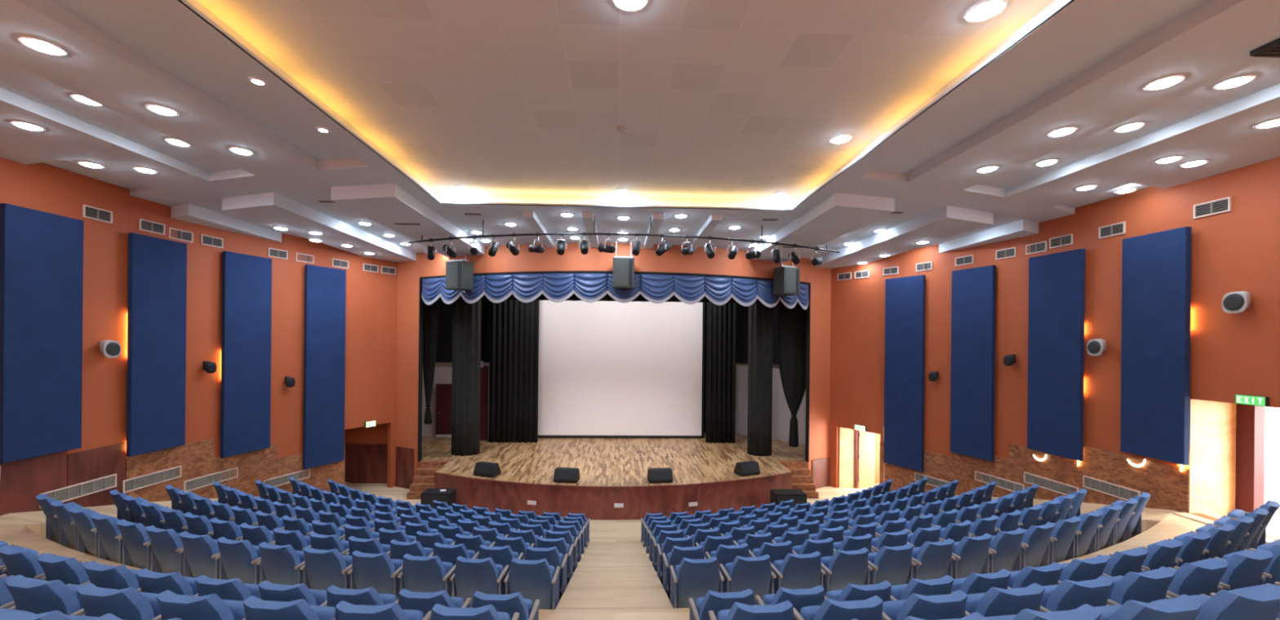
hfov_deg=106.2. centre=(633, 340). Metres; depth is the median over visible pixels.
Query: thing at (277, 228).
recessed light
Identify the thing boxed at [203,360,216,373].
wall speaker
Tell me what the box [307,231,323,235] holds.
recessed light
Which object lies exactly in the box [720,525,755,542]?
seat
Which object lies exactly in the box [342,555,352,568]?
seat cushion
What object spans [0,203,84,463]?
acoustic panel
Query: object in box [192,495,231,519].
seat
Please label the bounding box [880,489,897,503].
seat
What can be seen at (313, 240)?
recessed light
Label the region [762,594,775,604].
seat cushion
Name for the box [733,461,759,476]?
stage monitor
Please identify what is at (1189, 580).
seat
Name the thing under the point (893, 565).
seat
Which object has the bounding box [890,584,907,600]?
seat cushion
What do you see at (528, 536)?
seat
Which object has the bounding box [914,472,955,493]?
air vent
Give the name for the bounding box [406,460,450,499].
stairs
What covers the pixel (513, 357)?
drape
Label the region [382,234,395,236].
recessed light
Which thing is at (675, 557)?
seat
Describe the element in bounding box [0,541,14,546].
seat
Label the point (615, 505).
outlet plate
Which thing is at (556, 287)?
valance
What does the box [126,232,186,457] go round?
acoustic panel
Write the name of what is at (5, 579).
seat cushion
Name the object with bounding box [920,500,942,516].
seat
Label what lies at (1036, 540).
seat
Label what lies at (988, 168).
recessed light
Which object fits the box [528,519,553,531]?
seat
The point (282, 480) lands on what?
air vent
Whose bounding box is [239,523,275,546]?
seat
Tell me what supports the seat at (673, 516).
on the floor at (615, 578)
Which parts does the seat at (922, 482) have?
backrest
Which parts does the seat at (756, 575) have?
frame, armrest, frame, armrest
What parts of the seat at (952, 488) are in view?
backrest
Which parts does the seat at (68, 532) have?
backrest, frame, frame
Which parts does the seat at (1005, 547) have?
frame, armrest, frame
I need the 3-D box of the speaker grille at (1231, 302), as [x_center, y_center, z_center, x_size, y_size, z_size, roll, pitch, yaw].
[9.374,-0.594,7.517,0.024,0.263,0.260,1,0,-1]
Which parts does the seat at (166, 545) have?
frame, armrest, frame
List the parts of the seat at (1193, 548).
armrest, backrest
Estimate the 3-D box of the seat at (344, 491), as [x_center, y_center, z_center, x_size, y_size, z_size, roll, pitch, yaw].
[-7.729,4.275,12.969,0.576,0.793,0.430,1,0,35]
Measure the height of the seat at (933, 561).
0.793 m
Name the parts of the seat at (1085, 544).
frame, backrest, frame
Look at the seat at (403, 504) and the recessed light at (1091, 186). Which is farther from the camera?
the seat at (403, 504)
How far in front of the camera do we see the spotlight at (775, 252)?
11.85 m
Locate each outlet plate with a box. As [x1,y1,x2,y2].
[527,500,536,505]
[613,503,623,507]
[688,502,697,506]
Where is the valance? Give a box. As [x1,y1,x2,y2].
[422,273,808,309]
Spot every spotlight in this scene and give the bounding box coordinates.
[425,238,436,260]
[442,236,456,258]
[468,235,479,255]
[487,233,499,257]
[506,232,519,255]
[528,232,544,253]
[555,231,566,255]
[578,231,590,254]
[598,231,615,253]
[631,232,642,256]
[655,233,671,256]
[681,234,693,255]
[703,235,715,258]
[727,237,738,259]
[745,239,760,259]
[771,241,782,263]
[787,244,799,264]
[811,246,822,265]
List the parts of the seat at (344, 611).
armrest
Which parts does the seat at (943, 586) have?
armrest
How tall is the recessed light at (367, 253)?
0.038 m
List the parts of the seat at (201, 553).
frame, armrest, frame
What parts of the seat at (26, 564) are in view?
backrest, armrest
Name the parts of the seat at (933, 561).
frame, armrest, frame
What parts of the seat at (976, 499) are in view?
backrest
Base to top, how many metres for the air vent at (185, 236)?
0.230 m
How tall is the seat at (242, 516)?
0.793 m
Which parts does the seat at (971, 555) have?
frame, armrest, frame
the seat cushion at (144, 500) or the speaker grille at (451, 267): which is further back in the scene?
the speaker grille at (451, 267)
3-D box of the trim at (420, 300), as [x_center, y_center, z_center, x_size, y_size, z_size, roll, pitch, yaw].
[-0.543,1.045,15.270,13.140,6.120,2.479,1,0,-2]
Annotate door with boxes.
[435,384,452,437]
[853,430,857,488]
[857,431,874,488]
[1235,404,1265,512]
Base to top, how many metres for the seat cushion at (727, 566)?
0.300 m
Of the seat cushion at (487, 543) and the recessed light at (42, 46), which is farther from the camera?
the seat cushion at (487, 543)
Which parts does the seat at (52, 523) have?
backrest, frame, frame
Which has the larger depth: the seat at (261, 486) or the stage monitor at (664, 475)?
the stage monitor at (664, 475)
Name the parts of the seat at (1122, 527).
frame, frame, backrest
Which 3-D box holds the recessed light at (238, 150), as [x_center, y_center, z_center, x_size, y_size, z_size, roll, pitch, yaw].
[-5.961,-2.858,7.295,0.310,0.038,0.310,1,0,-2]
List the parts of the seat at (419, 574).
armrest, frame, backrest, armrest, frame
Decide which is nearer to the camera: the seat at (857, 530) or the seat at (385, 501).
the seat at (857, 530)
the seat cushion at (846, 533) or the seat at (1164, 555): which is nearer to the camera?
the seat at (1164, 555)
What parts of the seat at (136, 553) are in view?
frame, frame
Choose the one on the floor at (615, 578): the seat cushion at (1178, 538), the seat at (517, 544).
the seat at (517, 544)
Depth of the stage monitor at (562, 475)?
13.76 m
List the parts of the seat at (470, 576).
armrest, frame, frame, armrest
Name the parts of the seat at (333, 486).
backrest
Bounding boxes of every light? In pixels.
[9,120,46,131]
[17,35,67,56]
[69,93,102,106]
[76,160,105,168]
[132,166,158,173]
[145,103,179,116]
[164,137,190,146]
[228,146,254,155]
[248,76,266,85]
[272,226,288,230]
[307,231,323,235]
[308,239,322,242]
[315,127,330,133]
[340,244,353,247]
[357,222,372,225]
[363,252,374,254]
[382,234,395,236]
[400,242,411,245]
[451,185,467,191]
[470,231,482,234]
[480,240,492,242]
[504,222,517,226]
[560,213,573,217]
[566,227,578,231]
[569,236,580,239]
[613,0,647,12]
[614,188,630,194]
[617,216,630,219]
[617,238,628,240]
[668,228,680,231]
[674,213,687,217]
[728,226,741,229]
[759,235,770,238]
[771,191,787,197]
[829,134,852,143]
[843,242,854,245]
[872,229,886,232]
[879,254,890,257]
[915,240,929,244]
[964,0,1006,22]
[975,165,999,173]
[1032,454,1046,461]
[1034,158,1059,166]
[1046,126,1077,137]
[1074,184,1097,191]
[1113,121,1146,132]
[1113,187,1137,193]
[1127,459,1146,467]
[1142,74,1185,90]
[1153,155,1183,164]
[1178,159,1208,167]
[1213,74,1256,89]
[1253,117,1279,128]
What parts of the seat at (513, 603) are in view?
armrest, frame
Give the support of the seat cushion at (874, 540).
on the seat at (896, 539)
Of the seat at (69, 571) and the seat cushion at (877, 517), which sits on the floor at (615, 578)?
the seat at (69, 571)
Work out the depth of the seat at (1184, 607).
2.46 m
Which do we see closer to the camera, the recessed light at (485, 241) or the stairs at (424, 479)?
the recessed light at (485, 241)
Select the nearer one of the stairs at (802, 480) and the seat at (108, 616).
the seat at (108, 616)
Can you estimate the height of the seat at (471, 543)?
0.793 m
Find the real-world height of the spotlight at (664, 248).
0.540 m
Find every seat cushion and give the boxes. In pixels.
[0,541,8,546]
[3,576,48,582]
[12,546,38,555]
[51,554,67,559]
[65,615,124,619]
[66,502,82,509]
[66,584,83,609]
[80,562,111,566]
[81,508,98,514]
[102,515,119,520]
[128,569,140,588]
[133,497,148,502]
[140,592,160,617]
[184,577,198,595]
[213,539,219,552]
[222,600,245,619]
[244,583,260,598]
[252,545,260,558]
[268,530,275,541]
[278,517,284,527]
[295,551,304,563]
[302,535,311,546]
[306,523,313,532]
[309,589,327,606]
[310,605,335,619]
[337,527,345,536]
[341,517,346,524]
[341,540,349,551]
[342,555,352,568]
[368,521,374,529]
[371,532,379,538]
[377,593,396,604]
[381,544,390,553]
[391,559,403,571]
[395,516,400,524]
[398,525,405,530]
[402,609,423,619]
[407,535,416,542]
[423,547,433,557]
[430,528,438,533]
[442,562,453,574]
[444,538,453,545]
[449,596,463,608]
[463,531,471,536]
[467,550,475,559]
[484,541,491,546]
[495,564,503,576]
[497,612,510,619]
[512,551,518,559]
[524,599,533,617]
[549,565,555,577]
[559,553,563,563]
[666,552,670,564]
[674,564,679,577]
[695,597,704,616]
[710,551,715,558]
[716,609,729,619]
[724,563,732,575]
[737,539,743,545]
[752,548,759,557]
[756,530,763,534]
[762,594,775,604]
[773,537,781,543]
[773,560,783,573]
[788,527,795,532]
[792,545,802,555]
[800,605,820,619]
[808,533,817,540]
[819,524,825,528]
[821,556,831,568]
[823,515,828,522]
[826,589,844,600]
[833,542,841,550]
[843,529,851,537]
[848,520,853,527]
[867,551,878,564]
[871,537,879,547]
[874,515,879,523]
[875,525,881,533]
[882,600,906,619]
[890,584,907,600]
[905,520,911,529]
[906,533,913,543]
[911,546,920,559]
[939,528,945,537]
[951,542,959,554]
[951,577,966,592]
[964,592,986,613]
[984,614,1017,619]
[989,535,995,548]
[1007,570,1021,588]
[1040,584,1058,608]
[1053,495,1066,500]
[1057,563,1069,581]
[1071,604,1122,619]
[1093,576,1123,599]
[1097,506,1111,511]
[1110,500,1124,506]
[1121,548,1136,552]
[1139,568,1177,573]
[1146,540,1169,548]
[1149,595,1211,606]
[1173,532,1196,541]
[1190,559,1212,564]
[1195,524,1217,533]
[1213,516,1232,525]
[1222,550,1254,559]
[1226,509,1244,519]
[1230,584,1266,592]
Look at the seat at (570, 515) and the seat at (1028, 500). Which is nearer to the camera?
the seat at (1028, 500)
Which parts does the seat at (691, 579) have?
frame, armrest, frame, armrest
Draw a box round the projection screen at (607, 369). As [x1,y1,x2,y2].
[537,300,704,438]
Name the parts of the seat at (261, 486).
backrest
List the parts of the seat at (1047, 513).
backrest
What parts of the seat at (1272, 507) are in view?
armrest, frame, frame, backrest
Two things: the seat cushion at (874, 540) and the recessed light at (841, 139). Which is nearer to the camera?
the seat cushion at (874, 540)
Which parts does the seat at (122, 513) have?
backrest, frame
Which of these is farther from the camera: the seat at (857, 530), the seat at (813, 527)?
the seat at (813, 527)
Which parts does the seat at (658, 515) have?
frame, backrest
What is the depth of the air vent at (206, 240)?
11.36 m
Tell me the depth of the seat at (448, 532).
8.13 m
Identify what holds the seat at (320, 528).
on the floor at (615, 578)
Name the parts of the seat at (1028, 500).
backrest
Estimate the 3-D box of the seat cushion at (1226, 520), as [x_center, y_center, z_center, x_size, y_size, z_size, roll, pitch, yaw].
[7.887,2.556,6.421,0.462,0.300,0.130,1,0,-28]
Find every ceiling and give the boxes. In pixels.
[0,0,484,262]
[135,0,1119,250]
[748,0,1279,268]
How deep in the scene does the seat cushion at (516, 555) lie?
6.47 m
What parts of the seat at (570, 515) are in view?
backrest, frame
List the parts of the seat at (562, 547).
frame, armrest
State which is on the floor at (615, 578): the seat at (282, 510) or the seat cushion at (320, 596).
the seat at (282, 510)
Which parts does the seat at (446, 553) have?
armrest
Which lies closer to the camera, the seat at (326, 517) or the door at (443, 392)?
the seat at (326, 517)
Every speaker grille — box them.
[106,342,120,355]
[207,363,216,372]
[287,378,294,386]
[422,496,448,508]
[446,262,457,288]
[614,258,628,286]
[777,496,804,507]
[785,267,795,293]
[928,373,936,380]
[1003,356,1012,364]
[1087,341,1100,353]
[1222,293,1244,311]
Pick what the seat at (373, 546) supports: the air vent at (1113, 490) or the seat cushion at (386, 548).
the seat cushion at (386, 548)
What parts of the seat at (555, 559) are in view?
backrest, frame, armrest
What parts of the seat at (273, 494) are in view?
backrest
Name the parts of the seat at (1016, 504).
backrest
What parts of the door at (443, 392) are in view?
kick plate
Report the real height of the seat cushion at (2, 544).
0.300 m
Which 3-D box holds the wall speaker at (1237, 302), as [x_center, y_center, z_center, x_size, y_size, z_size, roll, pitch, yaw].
[9.470,-0.591,7.518,0.216,0.345,0.316,1,0,-1]
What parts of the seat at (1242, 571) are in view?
armrest, armrest, backrest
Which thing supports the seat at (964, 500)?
on the floor at (615, 578)
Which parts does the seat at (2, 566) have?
backrest, armrest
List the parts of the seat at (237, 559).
frame, armrest, frame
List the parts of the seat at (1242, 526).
armrest, frame, backrest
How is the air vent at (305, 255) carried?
in the wall at (371, 297)
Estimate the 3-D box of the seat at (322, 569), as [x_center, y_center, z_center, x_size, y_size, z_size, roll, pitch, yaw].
[-3.582,2.791,5.648,0.576,0.793,0.430,1,0,8]
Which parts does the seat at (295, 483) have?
backrest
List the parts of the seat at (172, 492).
backrest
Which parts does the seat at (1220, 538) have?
armrest, frame, backrest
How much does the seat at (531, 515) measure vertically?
0.793 m
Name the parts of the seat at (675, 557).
frame, armrest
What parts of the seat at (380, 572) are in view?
frame, armrest, frame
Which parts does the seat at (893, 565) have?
frame, armrest, frame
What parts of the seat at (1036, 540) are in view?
frame, armrest, frame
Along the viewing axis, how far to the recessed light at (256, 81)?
5.28 m
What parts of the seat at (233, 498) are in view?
backrest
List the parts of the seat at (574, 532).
backrest, frame, armrest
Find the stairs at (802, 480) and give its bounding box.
[777,460,818,498]
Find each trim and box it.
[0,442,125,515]
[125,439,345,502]
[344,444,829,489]
[417,271,810,462]
[434,471,793,488]
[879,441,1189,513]
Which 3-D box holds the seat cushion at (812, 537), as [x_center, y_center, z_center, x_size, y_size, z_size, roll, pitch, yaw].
[3.067,3.330,7.864,0.462,0.300,0.130,1,0,-15]
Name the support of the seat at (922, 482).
on the floor at (615, 578)
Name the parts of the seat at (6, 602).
backrest, armrest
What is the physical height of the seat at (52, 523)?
0.793 m
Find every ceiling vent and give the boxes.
[318,200,335,203]
[393,222,421,225]
[463,213,480,215]
[761,218,777,221]
[782,246,801,248]
[889,211,903,213]
[1249,38,1279,57]
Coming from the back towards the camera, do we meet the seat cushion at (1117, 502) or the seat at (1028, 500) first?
the seat at (1028, 500)
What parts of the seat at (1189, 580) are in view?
armrest, armrest, backrest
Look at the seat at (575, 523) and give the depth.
9.81 m
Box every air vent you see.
[39,474,116,508]
[82,204,112,223]
[122,466,181,493]
[138,218,164,235]
[168,227,193,242]
[183,467,238,492]
[200,234,223,248]
[263,468,310,487]
[267,248,288,259]
[296,253,314,263]
[332,258,348,268]
[363,263,377,272]
[381,266,395,275]
[837,272,851,280]
[854,270,869,279]
[883,266,898,275]
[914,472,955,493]
[915,261,932,271]
[955,254,973,266]
[974,471,1024,492]
[995,247,1016,259]
[1023,471,1078,496]
[1025,240,1047,254]
[1048,233,1073,248]
[1082,475,1140,501]
[1098,221,1125,239]
[1193,196,1231,218]
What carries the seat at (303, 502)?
on the floor at (615, 578)
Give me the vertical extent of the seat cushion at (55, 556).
0.300 m
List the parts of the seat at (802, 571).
frame, armrest, backrest, frame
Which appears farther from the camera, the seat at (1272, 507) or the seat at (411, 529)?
the seat at (411, 529)
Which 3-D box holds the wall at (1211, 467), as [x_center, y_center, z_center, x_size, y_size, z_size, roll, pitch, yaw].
[9.145,2.988,11.642,1.582,4.500,10.909,1,0,-14]
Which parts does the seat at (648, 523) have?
frame, backrest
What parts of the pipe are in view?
drop rod, drop rod, drop rod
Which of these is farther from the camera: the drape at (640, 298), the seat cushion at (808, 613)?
the drape at (640, 298)
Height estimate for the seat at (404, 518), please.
0.793 m
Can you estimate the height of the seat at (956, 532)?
0.793 m
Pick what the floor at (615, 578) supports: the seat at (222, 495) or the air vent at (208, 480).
the seat at (222, 495)
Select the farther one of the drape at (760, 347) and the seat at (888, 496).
the drape at (760, 347)
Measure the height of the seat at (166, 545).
0.793 m
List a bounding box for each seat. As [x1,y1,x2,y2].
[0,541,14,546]
[0,545,45,577]
[0,545,82,581]
[0,574,7,578]
[0,575,48,608]
[0,607,124,619]
[3,608,35,614]
[4,574,84,616]
[35,493,86,544]
[37,553,111,585]
[50,500,103,551]
[68,506,119,557]
[76,583,161,619]
[84,561,141,592]
[90,513,147,564]
[94,613,182,619]
[109,489,152,522]
[116,519,151,571]
[124,495,164,527]
[136,568,198,596]
[140,501,176,529]
[146,525,183,575]
[156,590,245,619]
[160,506,188,533]
[164,484,200,512]
[177,490,212,515]
[179,531,220,579]
[183,512,213,539]
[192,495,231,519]
[195,574,260,601]
[210,518,242,541]
[211,500,235,522]
[213,481,241,505]
[216,537,261,585]
[224,486,248,508]
[231,506,257,526]
[238,492,257,512]
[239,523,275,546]
[243,595,335,619]
[254,496,275,514]
[255,480,279,499]
[255,511,284,531]
[256,542,304,585]
[258,580,327,606]
[266,484,287,503]
[271,528,311,551]
[273,501,297,518]
[278,488,296,507]
[282,515,313,536]
[288,477,311,496]
[293,493,311,509]
[294,506,319,524]
[298,481,317,499]
[300,546,352,591]
[309,486,324,501]
[309,532,349,555]
[310,497,330,513]
[311,520,345,540]
[318,510,346,528]
[322,490,339,504]
[326,585,398,608]
[327,479,349,496]
[328,502,351,518]
[335,600,431,619]
[337,484,351,497]
[337,494,356,509]
[342,524,379,541]
[343,514,374,532]
[345,536,390,555]
[347,551,403,599]
[349,488,364,501]
[351,506,375,522]
[355,498,375,513]
[362,492,379,505]
[372,518,405,533]
[374,502,396,516]
[374,510,400,525]
[378,495,396,509]
[378,528,416,545]
[388,539,433,560]
[395,499,416,512]
[395,506,419,517]
[397,554,455,596]
[398,589,471,617]
[399,514,427,526]
[404,521,438,537]
[415,502,436,513]
[416,531,454,549]
[419,509,444,520]
[427,516,457,530]
[430,604,519,619]
[432,500,452,509]
[432,542,479,566]
[436,506,459,516]
[438,524,472,542]
[444,512,471,524]
[449,556,509,608]
[452,503,472,512]
[454,533,495,554]
[457,520,488,534]
[459,509,483,521]
[471,515,499,528]
[471,591,539,619]
[472,506,494,516]
[472,527,508,544]
[477,544,523,573]
[484,511,509,523]
[488,521,519,537]
[494,508,515,519]
[494,535,534,559]
[499,517,528,530]
[503,558,559,609]
[508,528,542,547]
[509,513,529,524]
[518,511,537,519]
[520,523,546,538]
[522,546,568,600]
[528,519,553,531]
[535,537,573,585]
[536,515,559,525]
[542,511,564,523]
[545,530,577,573]
[552,524,582,562]
[558,520,585,554]
[563,516,587,550]
[568,513,590,545]
[640,512,662,544]
[642,515,666,549]
[645,520,671,554]
[648,524,677,562]
[652,529,684,572]
[657,536,693,584]
[662,545,706,600]
[666,511,687,522]
[669,556,724,608]
[671,515,693,525]
[676,518,701,530]
[679,523,709,537]
[686,528,720,546]
[688,589,755,619]
[693,510,711,519]
[694,513,719,524]
[695,534,733,557]
[702,516,729,529]
[705,543,750,569]
[708,600,794,619]
[709,520,740,535]
[713,507,733,518]
[719,554,776,604]
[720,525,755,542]
[721,511,744,522]
[731,514,756,527]
[733,505,755,515]
[733,532,772,552]
[740,518,769,533]
[745,508,768,519]
[748,541,792,564]
[755,502,775,511]
[755,523,788,540]
[755,585,824,613]
[756,511,782,523]
[768,505,790,515]
[769,515,798,528]
[770,551,825,594]
[772,529,808,547]
[774,499,793,508]
[782,508,805,519]
[788,520,819,534]
[789,502,810,511]
[792,537,834,557]
[793,595,883,619]
[797,512,824,524]
[805,505,828,515]
[808,526,844,542]
[809,498,829,511]
[819,516,849,530]
[821,547,872,596]
[823,509,848,524]
[824,581,891,602]
[826,502,848,515]
[827,494,844,507]
[833,533,875,553]
[843,522,878,539]
[844,491,859,504]
[847,497,866,511]
[847,505,870,520]
[848,512,875,529]
[857,487,872,499]
[865,493,882,507]
[867,543,915,586]
[869,501,890,516]
[871,479,892,495]
[871,483,883,496]
[871,529,908,552]
[874,508,900,526]
[875,518,906,537]
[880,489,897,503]
[882,590,967,619]
[888,497,908,511]
[890,575,953,600]
[894,485,909,499]
[898,504,922,521]
[902,481,919,498]
[904,612,986,619]
[905,513,933,533]
[906,493,924,507]
[906,524,942,547]
[907,477,928,495]
[911,538,955,580]
[920,488,937,506]
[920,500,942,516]
[931,484,949,502]
[931,509,957,528]
[935,480,958,498]
[939,495,959,512]
[939,520,971,542]
[942,490,973,511]
[951,533,992,579]
[951,568,1010,595]
[955,504,979,523]
[958,486,986,506]
[964,583,1044,617]
[968,481,995,502]
[968,515,998,537]
[976,499,998,519]
[978,494,1013,517]
[984,604,1101,619]
[988,528,1025,573]
[994,510,1022,536]
[996,488,1027,513]
[999,504,1042,529]
[1006,484,1038,511]
[1007,562,1062,589]
[1021,522,1054,570]
[1029,499,1059,526]
[1039,493,1075,524]
[1040,575,1114,613]
[1048,516,1080,565]
[1049,488,1087,519]
[1053,510,1102,558]
[1057,555,1107,584]
[1071,594,1201,619]
[1078,504,1122,551]
[1084,546,1148,577]
[1091,498,1137,545]
[1093,566,1174,605]
[1106,492,1151,538]
[1109,539,1182,571]
[1139,558,1228,598]
[1141,531,1211,568]
[1149,583,1279,619]
[1168,523,1235,560]
[1173,548,1273,593]
[1190,515,1254,556]
[1208,507,1269,551]
[1209,583,1279,619]
[1214,544,1279,585]
[1222,500,1279,549]
[1248,540,1279,551]
[1274,582,1279,586]
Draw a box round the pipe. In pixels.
[406,216,839,253]
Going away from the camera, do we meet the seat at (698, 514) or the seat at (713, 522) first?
the seat at (713, 522)
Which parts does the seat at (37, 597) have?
armrest, armrest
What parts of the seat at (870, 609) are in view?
armrest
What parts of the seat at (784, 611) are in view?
armrest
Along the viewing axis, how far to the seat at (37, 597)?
3.36 m
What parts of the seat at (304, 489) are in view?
backrest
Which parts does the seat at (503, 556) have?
armrest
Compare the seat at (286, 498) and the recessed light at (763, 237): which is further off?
the recessed light at (763, 237)
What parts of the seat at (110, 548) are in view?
frame, backrest, frame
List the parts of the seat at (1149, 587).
armrest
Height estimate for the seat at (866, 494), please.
0.793 m
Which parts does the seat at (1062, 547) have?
frame, frame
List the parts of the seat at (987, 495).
backrest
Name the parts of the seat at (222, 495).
backrest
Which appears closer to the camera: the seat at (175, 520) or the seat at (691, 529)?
the seat at (175, 520)
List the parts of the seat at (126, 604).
armrest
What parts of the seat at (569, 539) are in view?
backrest, armrest, frame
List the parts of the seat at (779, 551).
armrest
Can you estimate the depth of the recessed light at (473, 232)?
12.66 m
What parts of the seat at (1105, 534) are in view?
frame, frame, backrest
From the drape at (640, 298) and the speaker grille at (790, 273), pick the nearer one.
the speaker grille at (790, 273)
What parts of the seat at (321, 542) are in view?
armrest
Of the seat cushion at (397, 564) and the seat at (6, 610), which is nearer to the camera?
the seat at (6, 610)
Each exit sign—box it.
[364,420,375,427]
[854,424,866,431]
[1235,394,1269,407]
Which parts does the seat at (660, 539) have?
frame, armrest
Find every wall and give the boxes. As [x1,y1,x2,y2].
[0,156,397,488]
[395,243,831,476]
[422,362,805,444]
[435,298,778,364]
[435,474,792,519]
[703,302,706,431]
[829,156,1279,540]
[838,399,1271,513]
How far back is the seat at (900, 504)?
10.56 m
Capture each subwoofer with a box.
[420,488,456,508]
[770,489,806,507]
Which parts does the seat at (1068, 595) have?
armrest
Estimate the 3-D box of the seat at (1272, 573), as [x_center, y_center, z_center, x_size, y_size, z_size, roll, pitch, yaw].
[5.717,2.178,4.345,0.576,0.793,0.430,1,0,-19]
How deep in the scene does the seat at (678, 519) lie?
10.82 m
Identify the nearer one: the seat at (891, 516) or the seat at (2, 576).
the seat at (2, 576)
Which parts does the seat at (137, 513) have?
backrest, frame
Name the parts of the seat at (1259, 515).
armrest, frame, frame, backrest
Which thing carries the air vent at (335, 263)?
in the wall at (371, 297)
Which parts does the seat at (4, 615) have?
backrest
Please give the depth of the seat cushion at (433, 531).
8.49 m
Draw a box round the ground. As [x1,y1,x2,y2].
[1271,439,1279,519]
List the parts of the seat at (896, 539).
armrest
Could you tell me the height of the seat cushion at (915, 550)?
0.300 m
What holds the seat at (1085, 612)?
on the floor at (615, 578)
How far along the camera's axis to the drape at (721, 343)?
19.32 m
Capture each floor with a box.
[0,482,1206,619]
[422,431,804,486]
[827,488,1279,543]
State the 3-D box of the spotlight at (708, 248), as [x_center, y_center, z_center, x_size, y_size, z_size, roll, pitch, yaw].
[1.786,-2.181,11.339,0.264,0.549,0.403,1,0,-2]
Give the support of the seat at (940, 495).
on the floor at (615, 578)
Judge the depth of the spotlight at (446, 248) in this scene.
11.61 m
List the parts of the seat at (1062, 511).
frame, backrest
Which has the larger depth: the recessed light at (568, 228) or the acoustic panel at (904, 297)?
the acoustic panel at (904, 297)
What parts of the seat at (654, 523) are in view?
frame, backrest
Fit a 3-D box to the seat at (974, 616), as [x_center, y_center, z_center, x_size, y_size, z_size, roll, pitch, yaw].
[1.496,1.738,2.461,0.576,0.793,0.430,1,0,-7]
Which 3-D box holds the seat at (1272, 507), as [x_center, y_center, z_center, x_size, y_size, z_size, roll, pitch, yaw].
[8.502,2.595,6.600,0.576,0.793,0.430,1,0,-30]
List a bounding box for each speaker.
[99,340,120,358]
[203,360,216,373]
[284,376,295,387]
[445,253,473,290]
[612,240,634,288]
[773,259,799,296]
[928,371,938,382]
[1003,354,1015,366]
[1086,338,1106,355]
[1222,291,1250,313]
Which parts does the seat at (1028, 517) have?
backrest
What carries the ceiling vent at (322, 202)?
in the ceiling at (122, 57)
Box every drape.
[422,298,439,424]
[438,293,798,303]
[451,299,481,456]
[488,299,538,443]
[705,302,736,443]
[746,302,773,456]
[777,303,806,447]
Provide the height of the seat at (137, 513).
0.793 m
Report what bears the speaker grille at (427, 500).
attached to the subwoofer at (428, 495)
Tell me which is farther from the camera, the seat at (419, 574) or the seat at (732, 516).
the seat at (732, 516)
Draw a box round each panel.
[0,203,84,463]
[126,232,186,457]
[220,251,271,457]
[302,264,346,469]
[480,361,488,440]
[884,275,924,471]
[950,265,995,462]
[1026,248,1084,461]
[1120,226,1191,465]
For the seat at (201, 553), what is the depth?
5.90 m
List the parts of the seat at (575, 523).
backrest, frame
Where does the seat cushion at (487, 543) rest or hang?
on the seat at (471, 543)
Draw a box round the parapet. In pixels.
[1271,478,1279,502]
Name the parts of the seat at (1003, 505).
backrest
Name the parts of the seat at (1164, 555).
armrest, backrest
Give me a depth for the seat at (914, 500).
10.85 m
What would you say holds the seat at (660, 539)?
on the floor at (615, 578)
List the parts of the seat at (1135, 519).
frame, frame, backrest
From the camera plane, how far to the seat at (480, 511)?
11.94 m
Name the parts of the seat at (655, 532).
frame, backrest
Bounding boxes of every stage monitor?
[473,462,501,478]
[553,467,579,484]
[647,467,672,484]
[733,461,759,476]
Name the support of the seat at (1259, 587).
on the floor at (615, 578)
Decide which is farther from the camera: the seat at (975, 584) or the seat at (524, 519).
the seat at (524, 519)
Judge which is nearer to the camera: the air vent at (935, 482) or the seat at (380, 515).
the seat at (380, 515)
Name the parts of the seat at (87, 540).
frame, backrest, frame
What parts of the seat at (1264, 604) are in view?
backrest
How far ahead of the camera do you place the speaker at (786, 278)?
14.93 m
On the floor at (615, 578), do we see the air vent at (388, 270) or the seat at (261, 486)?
the seat at (261, 486)
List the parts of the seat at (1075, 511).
frame, backrest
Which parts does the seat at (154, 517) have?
backrest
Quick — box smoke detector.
[616,125,626,132]
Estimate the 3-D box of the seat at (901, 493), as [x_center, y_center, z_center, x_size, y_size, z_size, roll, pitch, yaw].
[6.835,4.161,12.426,0.576,0.793,0.430,1,0,-36]
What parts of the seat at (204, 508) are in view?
backrest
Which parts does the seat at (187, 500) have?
backrest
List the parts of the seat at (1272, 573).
armrest, frame, backrest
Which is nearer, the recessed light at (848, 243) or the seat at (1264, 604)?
the seat at (1264, 604)
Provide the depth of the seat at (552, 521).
10.70 m
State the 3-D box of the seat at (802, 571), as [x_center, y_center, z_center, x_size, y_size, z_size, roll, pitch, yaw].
[1.929,2.844,5.649,0.576,0.793,0.430,1,0,-10]
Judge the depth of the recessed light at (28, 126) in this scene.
6.45 m
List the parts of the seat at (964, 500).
backrest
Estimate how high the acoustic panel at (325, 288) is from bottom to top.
5.800 m
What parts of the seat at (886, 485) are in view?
backrest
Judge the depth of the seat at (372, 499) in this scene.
12.13 m
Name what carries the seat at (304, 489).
on the floor at (615, 578)
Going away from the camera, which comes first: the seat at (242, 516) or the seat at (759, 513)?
the seat at (242, 516)
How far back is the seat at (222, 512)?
8.42 m
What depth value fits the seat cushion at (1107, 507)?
7.77 m
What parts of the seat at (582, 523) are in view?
backrest, frame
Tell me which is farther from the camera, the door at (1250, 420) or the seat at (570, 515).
the seat at (570, 515)
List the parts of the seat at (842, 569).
frame, armrest, backrest, frame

